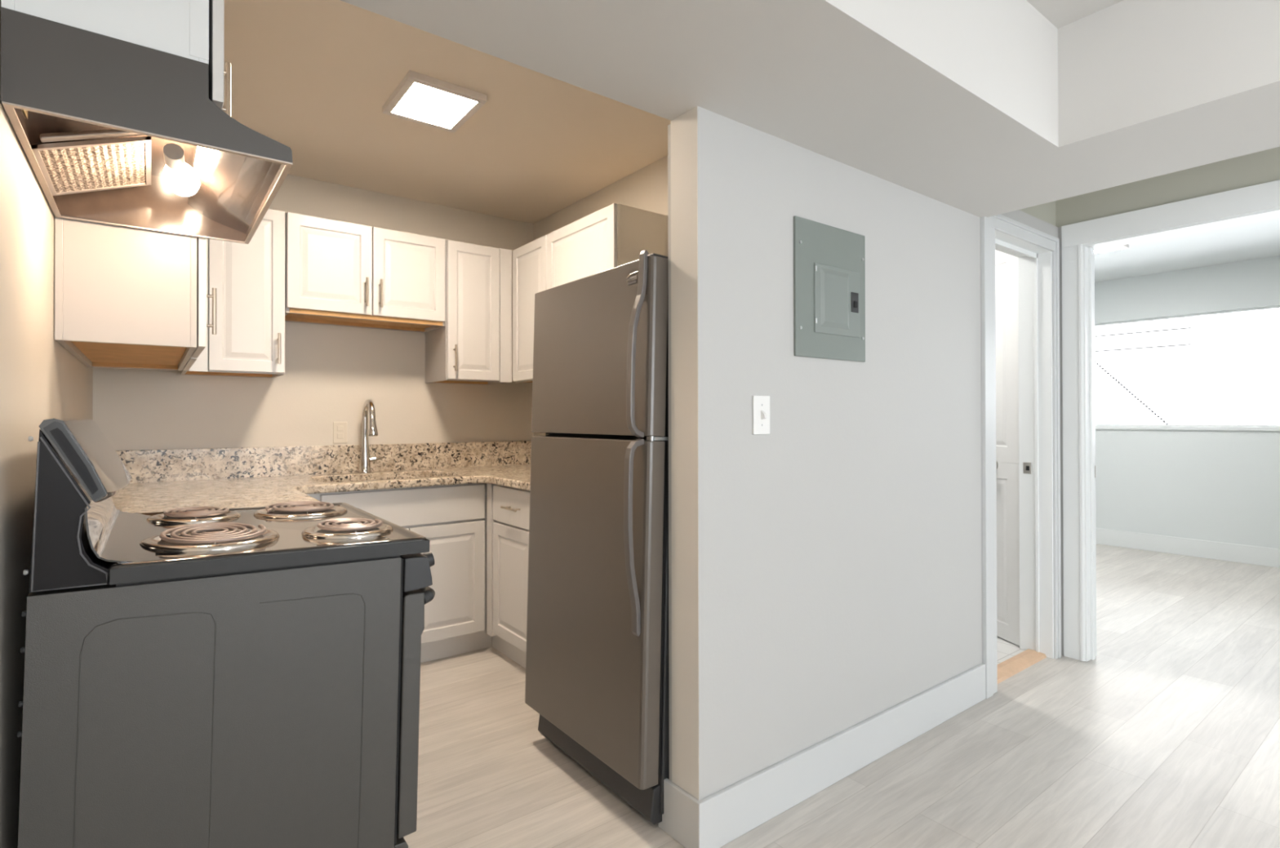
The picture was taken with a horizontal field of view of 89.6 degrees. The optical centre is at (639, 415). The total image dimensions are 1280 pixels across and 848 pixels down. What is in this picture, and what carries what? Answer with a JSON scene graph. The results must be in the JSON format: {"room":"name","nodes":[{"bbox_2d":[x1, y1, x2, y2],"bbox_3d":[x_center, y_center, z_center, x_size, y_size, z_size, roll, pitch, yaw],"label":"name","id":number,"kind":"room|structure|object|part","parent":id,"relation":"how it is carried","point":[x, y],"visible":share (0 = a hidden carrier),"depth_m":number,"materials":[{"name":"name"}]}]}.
{"room":"kitchen","nodes":[
{"label":"kitchen","id":0,"kind":"room"},
{"bbox_2d":[0,0,93,847],"bbox_3d":[-0.208,-0.050,-0.145,0.100,2.500,7.620,0,0,-37],"label":"wall","id":1,"kind":"structure","parent":0,"point":[40,380],"depth_m":1.25,"materials":[{"name":"paint"}]},
{"bbox_2d":[0,0,231,116],"bbox_3d":[-1.159,-0.787,1.489,0.356,0.342,0.758,0,0,-37],"label":"upper cabinet","id":2,"kind":"object","parent":1,"relation":"attached to","point":[193,29],"visible":0.4,"depth_m":1.21,"materials":[{"name":"paint"}]},
{"bbox_3d":[-0.942,-0.788,1.416,0.019,0.342,0.375,0,0,-37],"label":"door","id":3,"kind":"part","parent":2,"relation":"part of","materials":[{"name":"white paint"}]},
{"bbox_3d":[-1.056,-0.785,1.615,0.040,0.140,0.012,0,0,-37],"label":"handle","id":4,"kind":"part","parent":2,"relation":"part of","materials":[{"name":"silver metal"}]},
{"bbox_3d":[-1.010,-0.785,1.554,0.040,0.140,0.012,0,0,-37],"label":"handle","id":5,"kind":"part","parent":2,"relation":"part of","materials":[{"name":"silver metal"}]},
{"bbox_2d":[54,216,216,370],"bbox_3d":[-1.723,-0.575,2.244,0.371,0.758,1.108,0,0,-37],"label":"upper cabinet","id":6,"kind":"object","parent":1,"relation":"attached to","point":[126,298],"visible":0.53,"depth_m":1.80,"materials":[{"name":"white wood"}]},
{"bbox_3d":[-1.745,-0.573,2.494,0.019,0.758,0.667,0,0,-37],"label":"filler panel","id":7,"kind":"part","parent":6,"relation":"part of","materials":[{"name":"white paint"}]},
{"bbox_3d":[-1.410,-0.578,2.056,0.019,0.754,0.426,0,0,-37],"label":"door","id":8,"kind":"part","parent":6,"relation":"part of","materials":[{"name":"white paint"}]},
{"bbox_3d":[-1.394,-0.339,2.083,0.040,0.150,0.012,0,0,-37],"label":"handle","id":9,"kind":"part","parent":6,"relation":"part of","materials":[{"name":"silver metal"}]},
{"bbox_2d":[0,6,293,244],"bbox_3d":[-1.127,-0.601,1.513,0.436,0.161,0.764,0,0,-37],"label":"range hood","id":10,"kind":"object","parent":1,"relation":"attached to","point":[111,131],"visible":1,"depth_m":1.32,"materials":[{"name":"black metal"}]},
{"bbox_3d":[-1.153,-0.599,1.370,0.180,0.074,0.023,0,0,-37],"label":"filter rail","id":11,"kind":"part","parent":10,"relation":"part of","materials":[{"name":"silver metal"}]},
{"bbox_2d":[163,142,185,170],"bbox_3d":[-1.060,-0.588,1.466,0.037,0.043,0.063,0,0,-33],"label":"socket","id":12,"kind":"object","parent":10,"relation":"attached to","point":[174,156],"depth_m":1.45,"materials":[{"name":"white plastic"}]},
{"bbox_3d":[-1.103,-0.576,1.552,0.074,0.073,0.138,0,0,-37],"label":"bulb","id":13,"kind":"part","parent":10,"relation":"part of","materials":[{"name":"beige glass"}]},
{"bbox_2d":[93,173,533,450],"bbox_3d":[-1.539,-0.029,3.565,2.268,2.500,0.100,0,0,-37],"label":"wall","id":14,"kind":"structure","parent":0,"point":[331,371],"depth_m":3.43,"materials":[{"name":"paint"}]},
{"bbox_2d":[180,208,284,377],"bbox_3d":[-1.891,-0.570,2.994,0.389,0.758,0.386,0,0,-37],"label":"upper cabinet","id":15,"kind":"object","parent":14,"relation":"attached to","point":[248,279],"visible":0.77,"depth_m":2.90,"materials":[{"name":"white wood"}]},
{"bbox_3d":[-1.917,-0.571,2.798,0.066,0.758,0.014,0,0,-37],"label":"filler panel","id":16,"kind":"part","parent":15,"relation":"part of","materials":[{"name":"white paint"}]},
{"bbox_3d":[-1.656,-0.307,2.954,0.012,0.140,0.040,0,0,-37],"label":"handle","id":17,"kind":"part","parent":15,"relation":"part of","materials":[{"name":"silver metal"}]},
{"bbox_2d":[115,440,531,483],"bbox_3d":[-1.114,0.247,2.922,2.166,0.185,1.434,0,0,-37],"label":"backsplash","id":18,"kind":"structure","parent":14,"relation":"attached to","point":[173,464],"depth_m":3.33,"materials":[{"name":"stone"}]},
{"bbox_2d":[333,422,346,443],"bbox_3d":[-1.605,0.091,3.447,0.070,0.115,0.008,0,0,-37],"label":"outlet","id":19,"kind":"object","parent":14,"relation":"attached to","point":[340,428],"visible":1,"depth_m":3.44,"materials":[{"name":"beige plastic"}]},
{"bbox_2d":[337,426,343,431],"bbox_3d":[-1.603,0.068,3.445,0.032,0.028,0.003,0,0,-37],"label":"receptacle","id":20,"kind":"object","parent":19,"relation":"attached to","point":[339,428],"depth_m":3.44,"materials":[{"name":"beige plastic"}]},
{"bbox_2d":[337,433,343,438],"bbox_3d":[-1.603,0.108,3.445,0.032,0.028,0.003,0,0,-37],"label":"receptacle","id":21,"kind":"object","parent":19,"relation":"attached to","point":[339,435],"depth_m":3.44,"materials":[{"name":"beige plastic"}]},
{"bbox_2d":[284,212,444,333],"bbox_3d":[-1.432,-0.714,3.344,0.761,0.468,0.386,0,0,-37],"label":"upper cabinet","id":22,"kind":"object","parent":14,"relation":"attached to","point":[341,273],"visible":0.87,"depth_m":3.21,"materials":[{"name":"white wood"}]},
{"bbox_3d":[-1.495,-0.726,3.115,0.376,0.444,0.019,0,0,-37],"label":"door","id":23,"kind":"part","parent":22,"relation":"part of","materials":[{"name":"white paint"}]},
{"bbox_3d":[-1.349,-0.493,3.234,0.729,0.021,0.006,0,0,-37],"label":"rail","id":24,"kind":"part","parent":22,"relation":"part of","materials":[{"name":"brown wood"}]},
{"bbox_3d":[-1.352,-0.611,3.187,0.012,0.140,0.040,0,0,-37],"label":"handle","id":25,"kind":"part","parent":22,"relation":"part of","materials":[{"name":"silver metal"}]},
{"bbox_3d":[-1.298,-0.611,3.228,0.012,0.140,0.040,0,0,-37],"label":"handle","id":26,"kind":"part","parent":22,"relation":"part of","materials":[{"name":"silver metal"}]},
{"bbox_3d":[-1.194,-0.725,3.344,0.368,0.444,0.019,0,0,-37],"label":"door","id":27,"kind":"part","parent":22,"relation":"part of","materials":[{"name":"white paint"}]},
{"bbox_2d":[425,240,511,385],"bbox_3d":[-0.975,-0.569,3.690,0.383,0.758,0.386,0,0,-37],"label":"upper cabinet","id":28,"kind":"object","parent":14,"relation":"attached to","point":[473,346],"visible":0.85,"depth_m":3.56,"materials":[{"name":"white wood"}]},
{"bbox_3d":[-0.992,-0.311,3.458,0.012,0.140,0.040,0,0,-37],"label":"handle","id":29,"kind":"part","parent":28,"relation":"part of","materials":[{"name":"silver metal"}]},
{"bbox_3d":[-0.917,-0.570,3.554,0.298,0.748,0.019,0,0,-37],"label":"door","id":30,"kind":"part","parent":28,"relation":"part of","materials":[{"name":"white paint"}]},
{"bbox_3d":[-0.767,-0.569,3.672,0.074,0.758,0.014,0,0,-37],"label":"filler panel","id":31,"kind":"part","parent":28,"relation":"part of","materials":[{"name":"white paint"}]},
{"bbox_2d":[533,155,667,435],"bbox_3d":[0.045,-0.033,3.272,0.100,2.500,2.285,0,0,-37],"label":"wall","id":32,"kind":"structure","parent":0,"point":[646,188],"depth_m":3.34,"materials":[{"name":"paint"}]},
{"bbox_2d":[512,235,546,383],"bbox_3d":[-0.490,-0.570,3.631,0.315,0.758,0.409,0,0,-37],"label":"upper cabinet","id":33,"kind":"object","parent":32,"relation":"attached to","point":[530,260],"visible":0.33,"depth_m":3.56,"materials":[{"name":"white wood"}]},
{"bbox_2d":[546,203,667,289],"bbox_3d":[-0.177,-0.747,3.220,0.315,0.408,0.619,0,0,-37],"label":"upper cabinet","id":34,"kind":"object","parent":32,"relation":"attached to","point":[615,235],"visible":0.61,"depth_m":3.02,"materials":[{"name":"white wood"}]},
{"bbox_3d":[-0.295,-0.749,3.131,0.019,0.401,0.615,0,0,-37],"label":"door","id":35,"kind":"part","parent":34,"relation":"part of","materials":[{"name":"white paint"}]},
{"bbox_2d":[670,106,698,799],"bbox_3d":[0.126,0.101,1.824,0.001,1.916,0.115,0,0,-37],"label":"wall","id":36,"kind":"structure","parent":0,"point":[684,128],"depth_m":1.82,"materials":[{"name":"paint"}]},
{"bbox_2d":[223,0,1279,223],"bbox_3d":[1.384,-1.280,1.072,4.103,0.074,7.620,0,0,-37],"label":"ceiling","id":37,"kind":"structure","parent":0,"point":[315,78],"depth_m":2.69,"materials":[{"name":"paint"}]},
{"bbox_2d":[382,70,487,133],"bbox_3d":[-0.816,-1.233,2.550,0.299,0.026,0.345,0,0,-37],"label":"recessed light","id":38,"kind":"object","parent":37,"relation":"in","point":[419,98],"visible":1,"depth_m":2.52,"materials":[{"name":"beige plastic"}]},
{"bbox_2d":[391,82,477,128],"bbox_3d":[-0.816,-1.226,2.550,0.243,0.011,0.289,0,0,-37],"label":"diffuser","id":39,"kind":"object","parent":38,"relation":"attached to","point":[420,102],"depth_m":2.54,"materials":[{"name":"white plastic"}]},
{"bbox_2d":[403,543,1279,847],"bbox_3d":[2.734,1.228,2.101,7.700,0.056,7.650,0,0,-37],"label":"floor","id":40,"kind":"structure","parent":0,"point":[1169,737],"depth_m":2.28,"materials":[{"name":"laminate"}]},
{"bbox_2d":[17,418,435,847],"bbox_3d":[-0.987,0.609,1.593,0.758,1.221,0.794,2,-1,-37],"label":"range","id":41,"kind":"object","parent":40,"relation":"on","point":[199,677],"visible":1,"depth_m":1.26,"materials":[{"name":"black metal"}]},
{"bbox_3d":[-1.204,0.084,1.431,0.119,0.153,0.763,2,-1,-37],"label":"control panel","id":42,"kind":"part","parent":41,"relation":"part of","materials":[{"name":"black metal"}]},
{"bbox_3d":[-0.974,0.731,1.602,0.508,0.848,0.755,2,-1,-37],"label":"frame","id":43,"kind":"part","parent":41,"relation":"part of","materials":[{"name":"black metal"}]},
{"bbox_2d":[107,502,429,585],"bbox_3d":[-0.951,0.291,1.623,0.572,0.048,0.794,0,0,-37],"label":"cooktop","id":44,"kind":"object","parent":41,"relation":"in","point":[277,540],"depth_m":1.40,"materials":[{"name":"black metal"}]},
{"bbox_3d":[-0.770,1.065,1.755,0.032,0.194,0.759,2,-1,-37],"label":"storage drawer","id":45,"kind":"part","parent":41,"relation":"part of","materials":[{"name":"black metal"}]},
{"bbox_3d":[-0.750,0.683,1.772,0.048,0.546,0.765,2,-1,-37],"label":"oven door","id":46,"kind":"part","parent":41,"relation":"part of","materials":[{"name":"black metal"}]},
{"bbox_3d":[-0.716,0.426,1.802,0.045,0.032,0.767,2,-1,-37],"label":"handle","id":47,"kind":"part","parent":41,"relation":"part of","materials":[{"name":"black plastic"}]},
{"bbox_3d":[-0.511,0.346,1.538,0.034,0.048,0.048,2,-1,-37],"label":"knob","id":48,"kind":"part","parent":41,"relation":"part of","materials":[{"name":"black plastic"}]},
{"bbox_2d":[307,483,492,662],"bbox_3d":[-1.305,0.782,3.275,0.986,0.873,0.578,0,0,-37],"label":"base cabinet","id":49,"kind":"object","parent":40,"relation":"on","point":[453,517],"visible":0.35,"depth_m":3.19,"materials":[{"name":"white paint"}]},
{"bbox_3d":[-0.951,0.819,3.192,0.381,0.562,0.019,0,0,-37],"label":"door","id":50,"kind":"part","parent":49,"relation":"part of","materials":[{"name":"white paint"}]},
{"bbox_2d":[486,483,529,668],"bbox_3d":[-0.390,0.781,3.241,0.623,0.873,0.722,0,0,-37],"label":"base cabinet","id":51,"kind":"object","parent":40,"relation":"on","point":[508,508],"visible":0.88,"depth_m":3.13,"materials":[{"name":"white paint"}]},
{"bbox_3d":[-0.759,0.732,3.291,0.028,0.773,0.054,0,0,-37],"label":"filler panel","id":52,"kind":"part","parent":51,"relation":"part of","materials":[{"name":"white paint"}]},
{"bbox_3d":[-0.610,0.441,3.050,0.040,0.012,0.150,0,0,-37],"label":"handle","id":53,"kind":"part","parent":51,"relation":"part of","materials":[{"name":"silver metal"}]},
{"bbox_3d":[-0.607,0.818,3.093,0.019,0.562,0.428,0,0,-37],"label":"door","id":54,"kind":"part","parent":51,"relation":"part of","materials":[{"name":"white paint"}]},
{"bbox_3d":[-0.607,0.439,3.095,0.019,0.176,0.428,0,0,-37],"label":"drawer","id":55,"kind":"part","parent":51,"relation":"part of","materials":[{"name":"white paint"}]},
{"bbox_2d":[524,249,669,824],"bbox_3d":[0.072,0.374,2.330,0.792,1.686,0.724,2,-2,-37],"label":"refrigerator","id":56,"kind":"object","parent":40,"relation":"on","point":[597,654],"visible":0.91,"depth_m":2.01,"materials":[{"name":"stainless steel"},{"name":"black plastic"}]},
{"bbox_3d":[-0.180,0.570,2.138,0.062,0.990,0.724,2,-2,-37],"label":"fridge door","id":57,"kind":"part","parent":56,"relation":"part of","materials":[{"name":"silver metal"}]},
{"bbox_3d":[-0.164,-0.199,2.155,0.062,0.522,0.724,2,-2,-37],"label":"freezer door","id":58,"kind":"part","parent":56,"relation":"part of","materials":[{"name":"silver metal"}]},
{"bbox_3d":[-0.020,0.349,1.844,0.056,0.564,0.025,2,-2,-37],"label":"handle","id":59,"kind":"part","parent":56,"relation":"part of","materials":[{"name":"silver metal"}]},
{"bbox_3d":[-0.008,-0.209,1.856,0.055,0.544,0.024,2,-2,-37],"label":"handle","id":60,"kind":"part","parent":56,"relation":"part of","materials":[{"name":"silver metal"}]},
{"bbox_2d":[996,648,1046,684],"bbox_3d":[1.768,1.202,3.083,0.614,0.020,0.092,0,0,-37],"label":"threshold","id":61,"kind":"object","parent":40,"relation":"on","point":[1007,668],"visible":0.65,"depth_m":3.11,"materials":[{"name":"brown wood"}]},
{"bbox_3d":[-1.710,0.779,2.451,0.646,0.873,1.400,0,0,-37],"label":"base cabinet","id":62,"kind":"object","parent":40,"relation":"on","visible":0},
{"bbox_2d":[111,440,531,513],"bbox_3d":[-1.114,0.247,2.922,2.166,0.185,1.434,0,0,-37],"label":"countertop","id":63,"kind":"structure","parent":62,"relation":"on","point":[162,480],"depth_m":3.14,"materials":[{"name":"stone"}]},
{"bbox_2d":[358,399,384,472],"bbox_3d":[-1.404,0.109,3.409,0.122,0.389,0.212,0,0,-37],"label":"faucet","id":64,"kind":"object","parent":63,"relation":"on","point":[365,459],"visible":1,"depth_m":3.43,"materials":[{"name":"silver metal"}]},
{"bbox_3d":[-1.428,-0.015,3.392,0.029,0.140,0.176,0,0,-37],"label":"spout","id":65,"kind":"part","parent":64,"relation":"part of","materials":[{"name":"silver metal"}]},
{"bbox_3d":[-1.401,0.229,3.471,0.053,0.025,0.020,0,0,4],"label":"lever","id":66,"kind":"part","parent":64,"relation":"part of","materials":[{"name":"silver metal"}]},
{"bbox_2d":[672,106,1057,800],"bbox_3d":[1.160,-0.012,2.610,2.595,2.446,0.116,0,0,-37],"label":"wall","id":67,"kind":"structure","parent":0,"point":[840,545],"depth_m":2.12,"materials":[{"name":"paint"}]},
{"bbox_2d":[667,124,671,781],"bbox_3d":[0.095,0.179,1.882,0.020,2.060,0.014,0,0,-37],"label":"trim","id":68,"kind":"structure","parent":67,"relation":"attached to","point":[668,126],"depth_m":1.88,"materials":[{"name":"paint"}]},
{"bbox_2d":[752,395,769,434],"bbox_3d":[0.368,-0.002,1.923,0.072,0.116,0.021,0,0,-37],"label":"light switch","id":69,"kind":"object","parent":67,"relation":"attached to","point":[761,404],"visible":1,"depth_m":1.92,"materials":[{"name":"white plastic"}]},
{"bbox_2d":[657,662,986,847],"bbox_3d":[0.766,1.135,2.325,1.655,0.150,0.180,0,0,-37],"label":"baseboard","id":70,"kind":"structure","parent":67,"relation":"attached to","point":[715,820],"depth_m":2.03,"materials":[{"name":"paint"}]},
{"bbox_2d":[793,215,865,362],"bbox_3d":[0.637,-0.407,2.131,0.374,0.440,0.018,0,0,-37],"label":"breaker panel","id":71,"kind":"object","parent":67,"relation":"attached to","point":[829,261],"visible":1,"depth_m":2.11,"materials":[{"name":"grey paint"}]},
{"bbox_3d":[0.659,-0.380,2.146,0.245,0.224,0.004,0,0,-37],"label":"door","id":72,"kind":"part","parent":71,"relation":"part of","materials":[{"name":"grey metal"}]},
{"bbox_2d":[980,213,1061,698],"bbox_3d":[1.755,0.160,3.050,0.794,2.104,0.135,0,0,-37],"label":"trim","id":73,"kind":"structure","parent":67,"relation":"attached to","point":[1000,223],"depth_m":2.81,"materials":[{"name":"paint"}]},
{"bbox_2d":[995,230,1053,658],"bbox_3d":[1.770,0.190,3.094,0.626,2.045,0.156,0,0,-37],"label":"trim","id":74,"kind":"structure","parent":67,"relation":"attached to","point":[1034,262],"depth_m":3.26,"materials":[{"name":"paint"}]},
{"bbox_2d":[1023,462,1031,474],"bbox_3d":[1.986,0.269,3.304,0.004,0.058,0.037,0,0,-37],"label":"strike plate","id":75,"kind":"object","parent":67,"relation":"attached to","point":[1027,466],"visible":1,"depth_m":3.30,"materials":[{"name":"silver metal"}]},
{"bbox_2d":[1055,146,1279,655],"bbox_3d":[3.693,-0.023,1.321,0.120,2.446,5.235,0,0,-37],"label":"wall","id":76,"kind":"structure","parent":0,"point":[1262,166],"depth_m":2.98,"materials":[{"name":"paint"}]},
{"bbox_2d":[995,249,1019,645],"bbox_3d":[1.916,0.148,3.597,0.104,2.110,0.500,0,0,-12],"label":"door","id":77,"kind":"structure","parent":76,"relation":"in","point":[1006,264],"depth_m":3.44,"materials":[{"name":"paint"}]},
{"bbox_2d":[1061,179,1279,662],"bbox_3d":[2.496,0.125,2.881,0.139,2.171,1.030,0,0,-37],"label":"trim","id":78,"kind":"structure","parent":76,"relation":"attached to","point":[1079,241],"depth_m":3.19,"materials":[{"name":"paint"}]},
{"bbox_2d":[1094,255,1279,549],"bbox_3d":[5.176,-0.033,5.189,0.120,2.500,4.400,0,0,-37],"label":"wall","id":79,"kind":"structure","parent":0,"point":[1217,486],"depth_m":5.59,"materials":[{"name":"paint"}]},
{"bbox_2d":[1094,305,1279,431],"bbox_3d":[5.030,-0.382,5.331,0.100,1.010,3.440,0,0,-37],"label":"window","id":80,"kind":"structure","parent":79,"relation":"attached to","point":[1162,427],"depth_m":5.62,"materials":[{"name":"paint"}]},
{"bbox_2d":[1095,528,1279,568],"bbox_3d":[5.125,1.142,5.142,0.014,0.150,4.400,0,0,-37],"label":"baseboard","id":81,"kind":"structure","parent":79,"relation":"attached to","point":[1255,555],"depth_m":5.58,"materials":[{"name":"paint"}]},
{"bbox_2d":[1094,217,1279,282],"bbox_3d":[3.812,-1.316,4.160,3.500,0.060,4.600,0,0,-37],"label":"ceiling","id":82,"kind":"structure","parent":0,"point":[1259,239],"depth_m":5.04,"materials":[{"name":"paint"}]},
{"bbox_2d":[1094,244,1128,253],"bbox_3d":[3.430,-1.268,4.862,0.340,0.026,0.340,0,0,-37],"label":"recessed light","id":83,"kind":"object","parent":82,"relation":"in","point":[1122,246],"visible":0.25,"depth_m":4.87,"materials":[{"name":"white plastic"}]},
{"bbox_2d":[1094,245,1122,253],"bbox_3d":[3.430,-1.262,4.862,0.284,0.011,0.284,0,0,-37],"label":"diffuser","id":84,"kind":"object","parent":83,"relation":"attached to","point":[1119,247],"depth_m":4.87,"materials":[{"name":"white plastic"}]},
{"label":"outside","id":85,"kind":"structure","parent":0,"visible":0},
{"bbox_2d":[1094,327,1191,424],"bbox_3d":[5.810,0.025,7.238,0.050,2.402,2.263,0,0,-37],"label":"frame","id":86,"kind":"object","parent":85,"point":[1175,329],"visible":0.34,"depth_m":7.37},
{"bbox_3d":[5.825,0.024,7.220,0.019,2.401,2.215,0,0,-37],"label":"beaded cord","id":87,"kind":"part","parent":86,"relation":"part of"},
{"bbox_3d":[5.573,-0.770,7.554,0.012,0.017,1.380,0,0,-37],"label":"rail","id":88,"kind":"part","parent":86,"relation":"part of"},
{"bbox_3d":[5.572,-0.950,7.555,0.012,0.017,1.380,0,0,-37],"label":"rail","id":89,"kind":"part","parent":86,"relation":"part of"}
]}

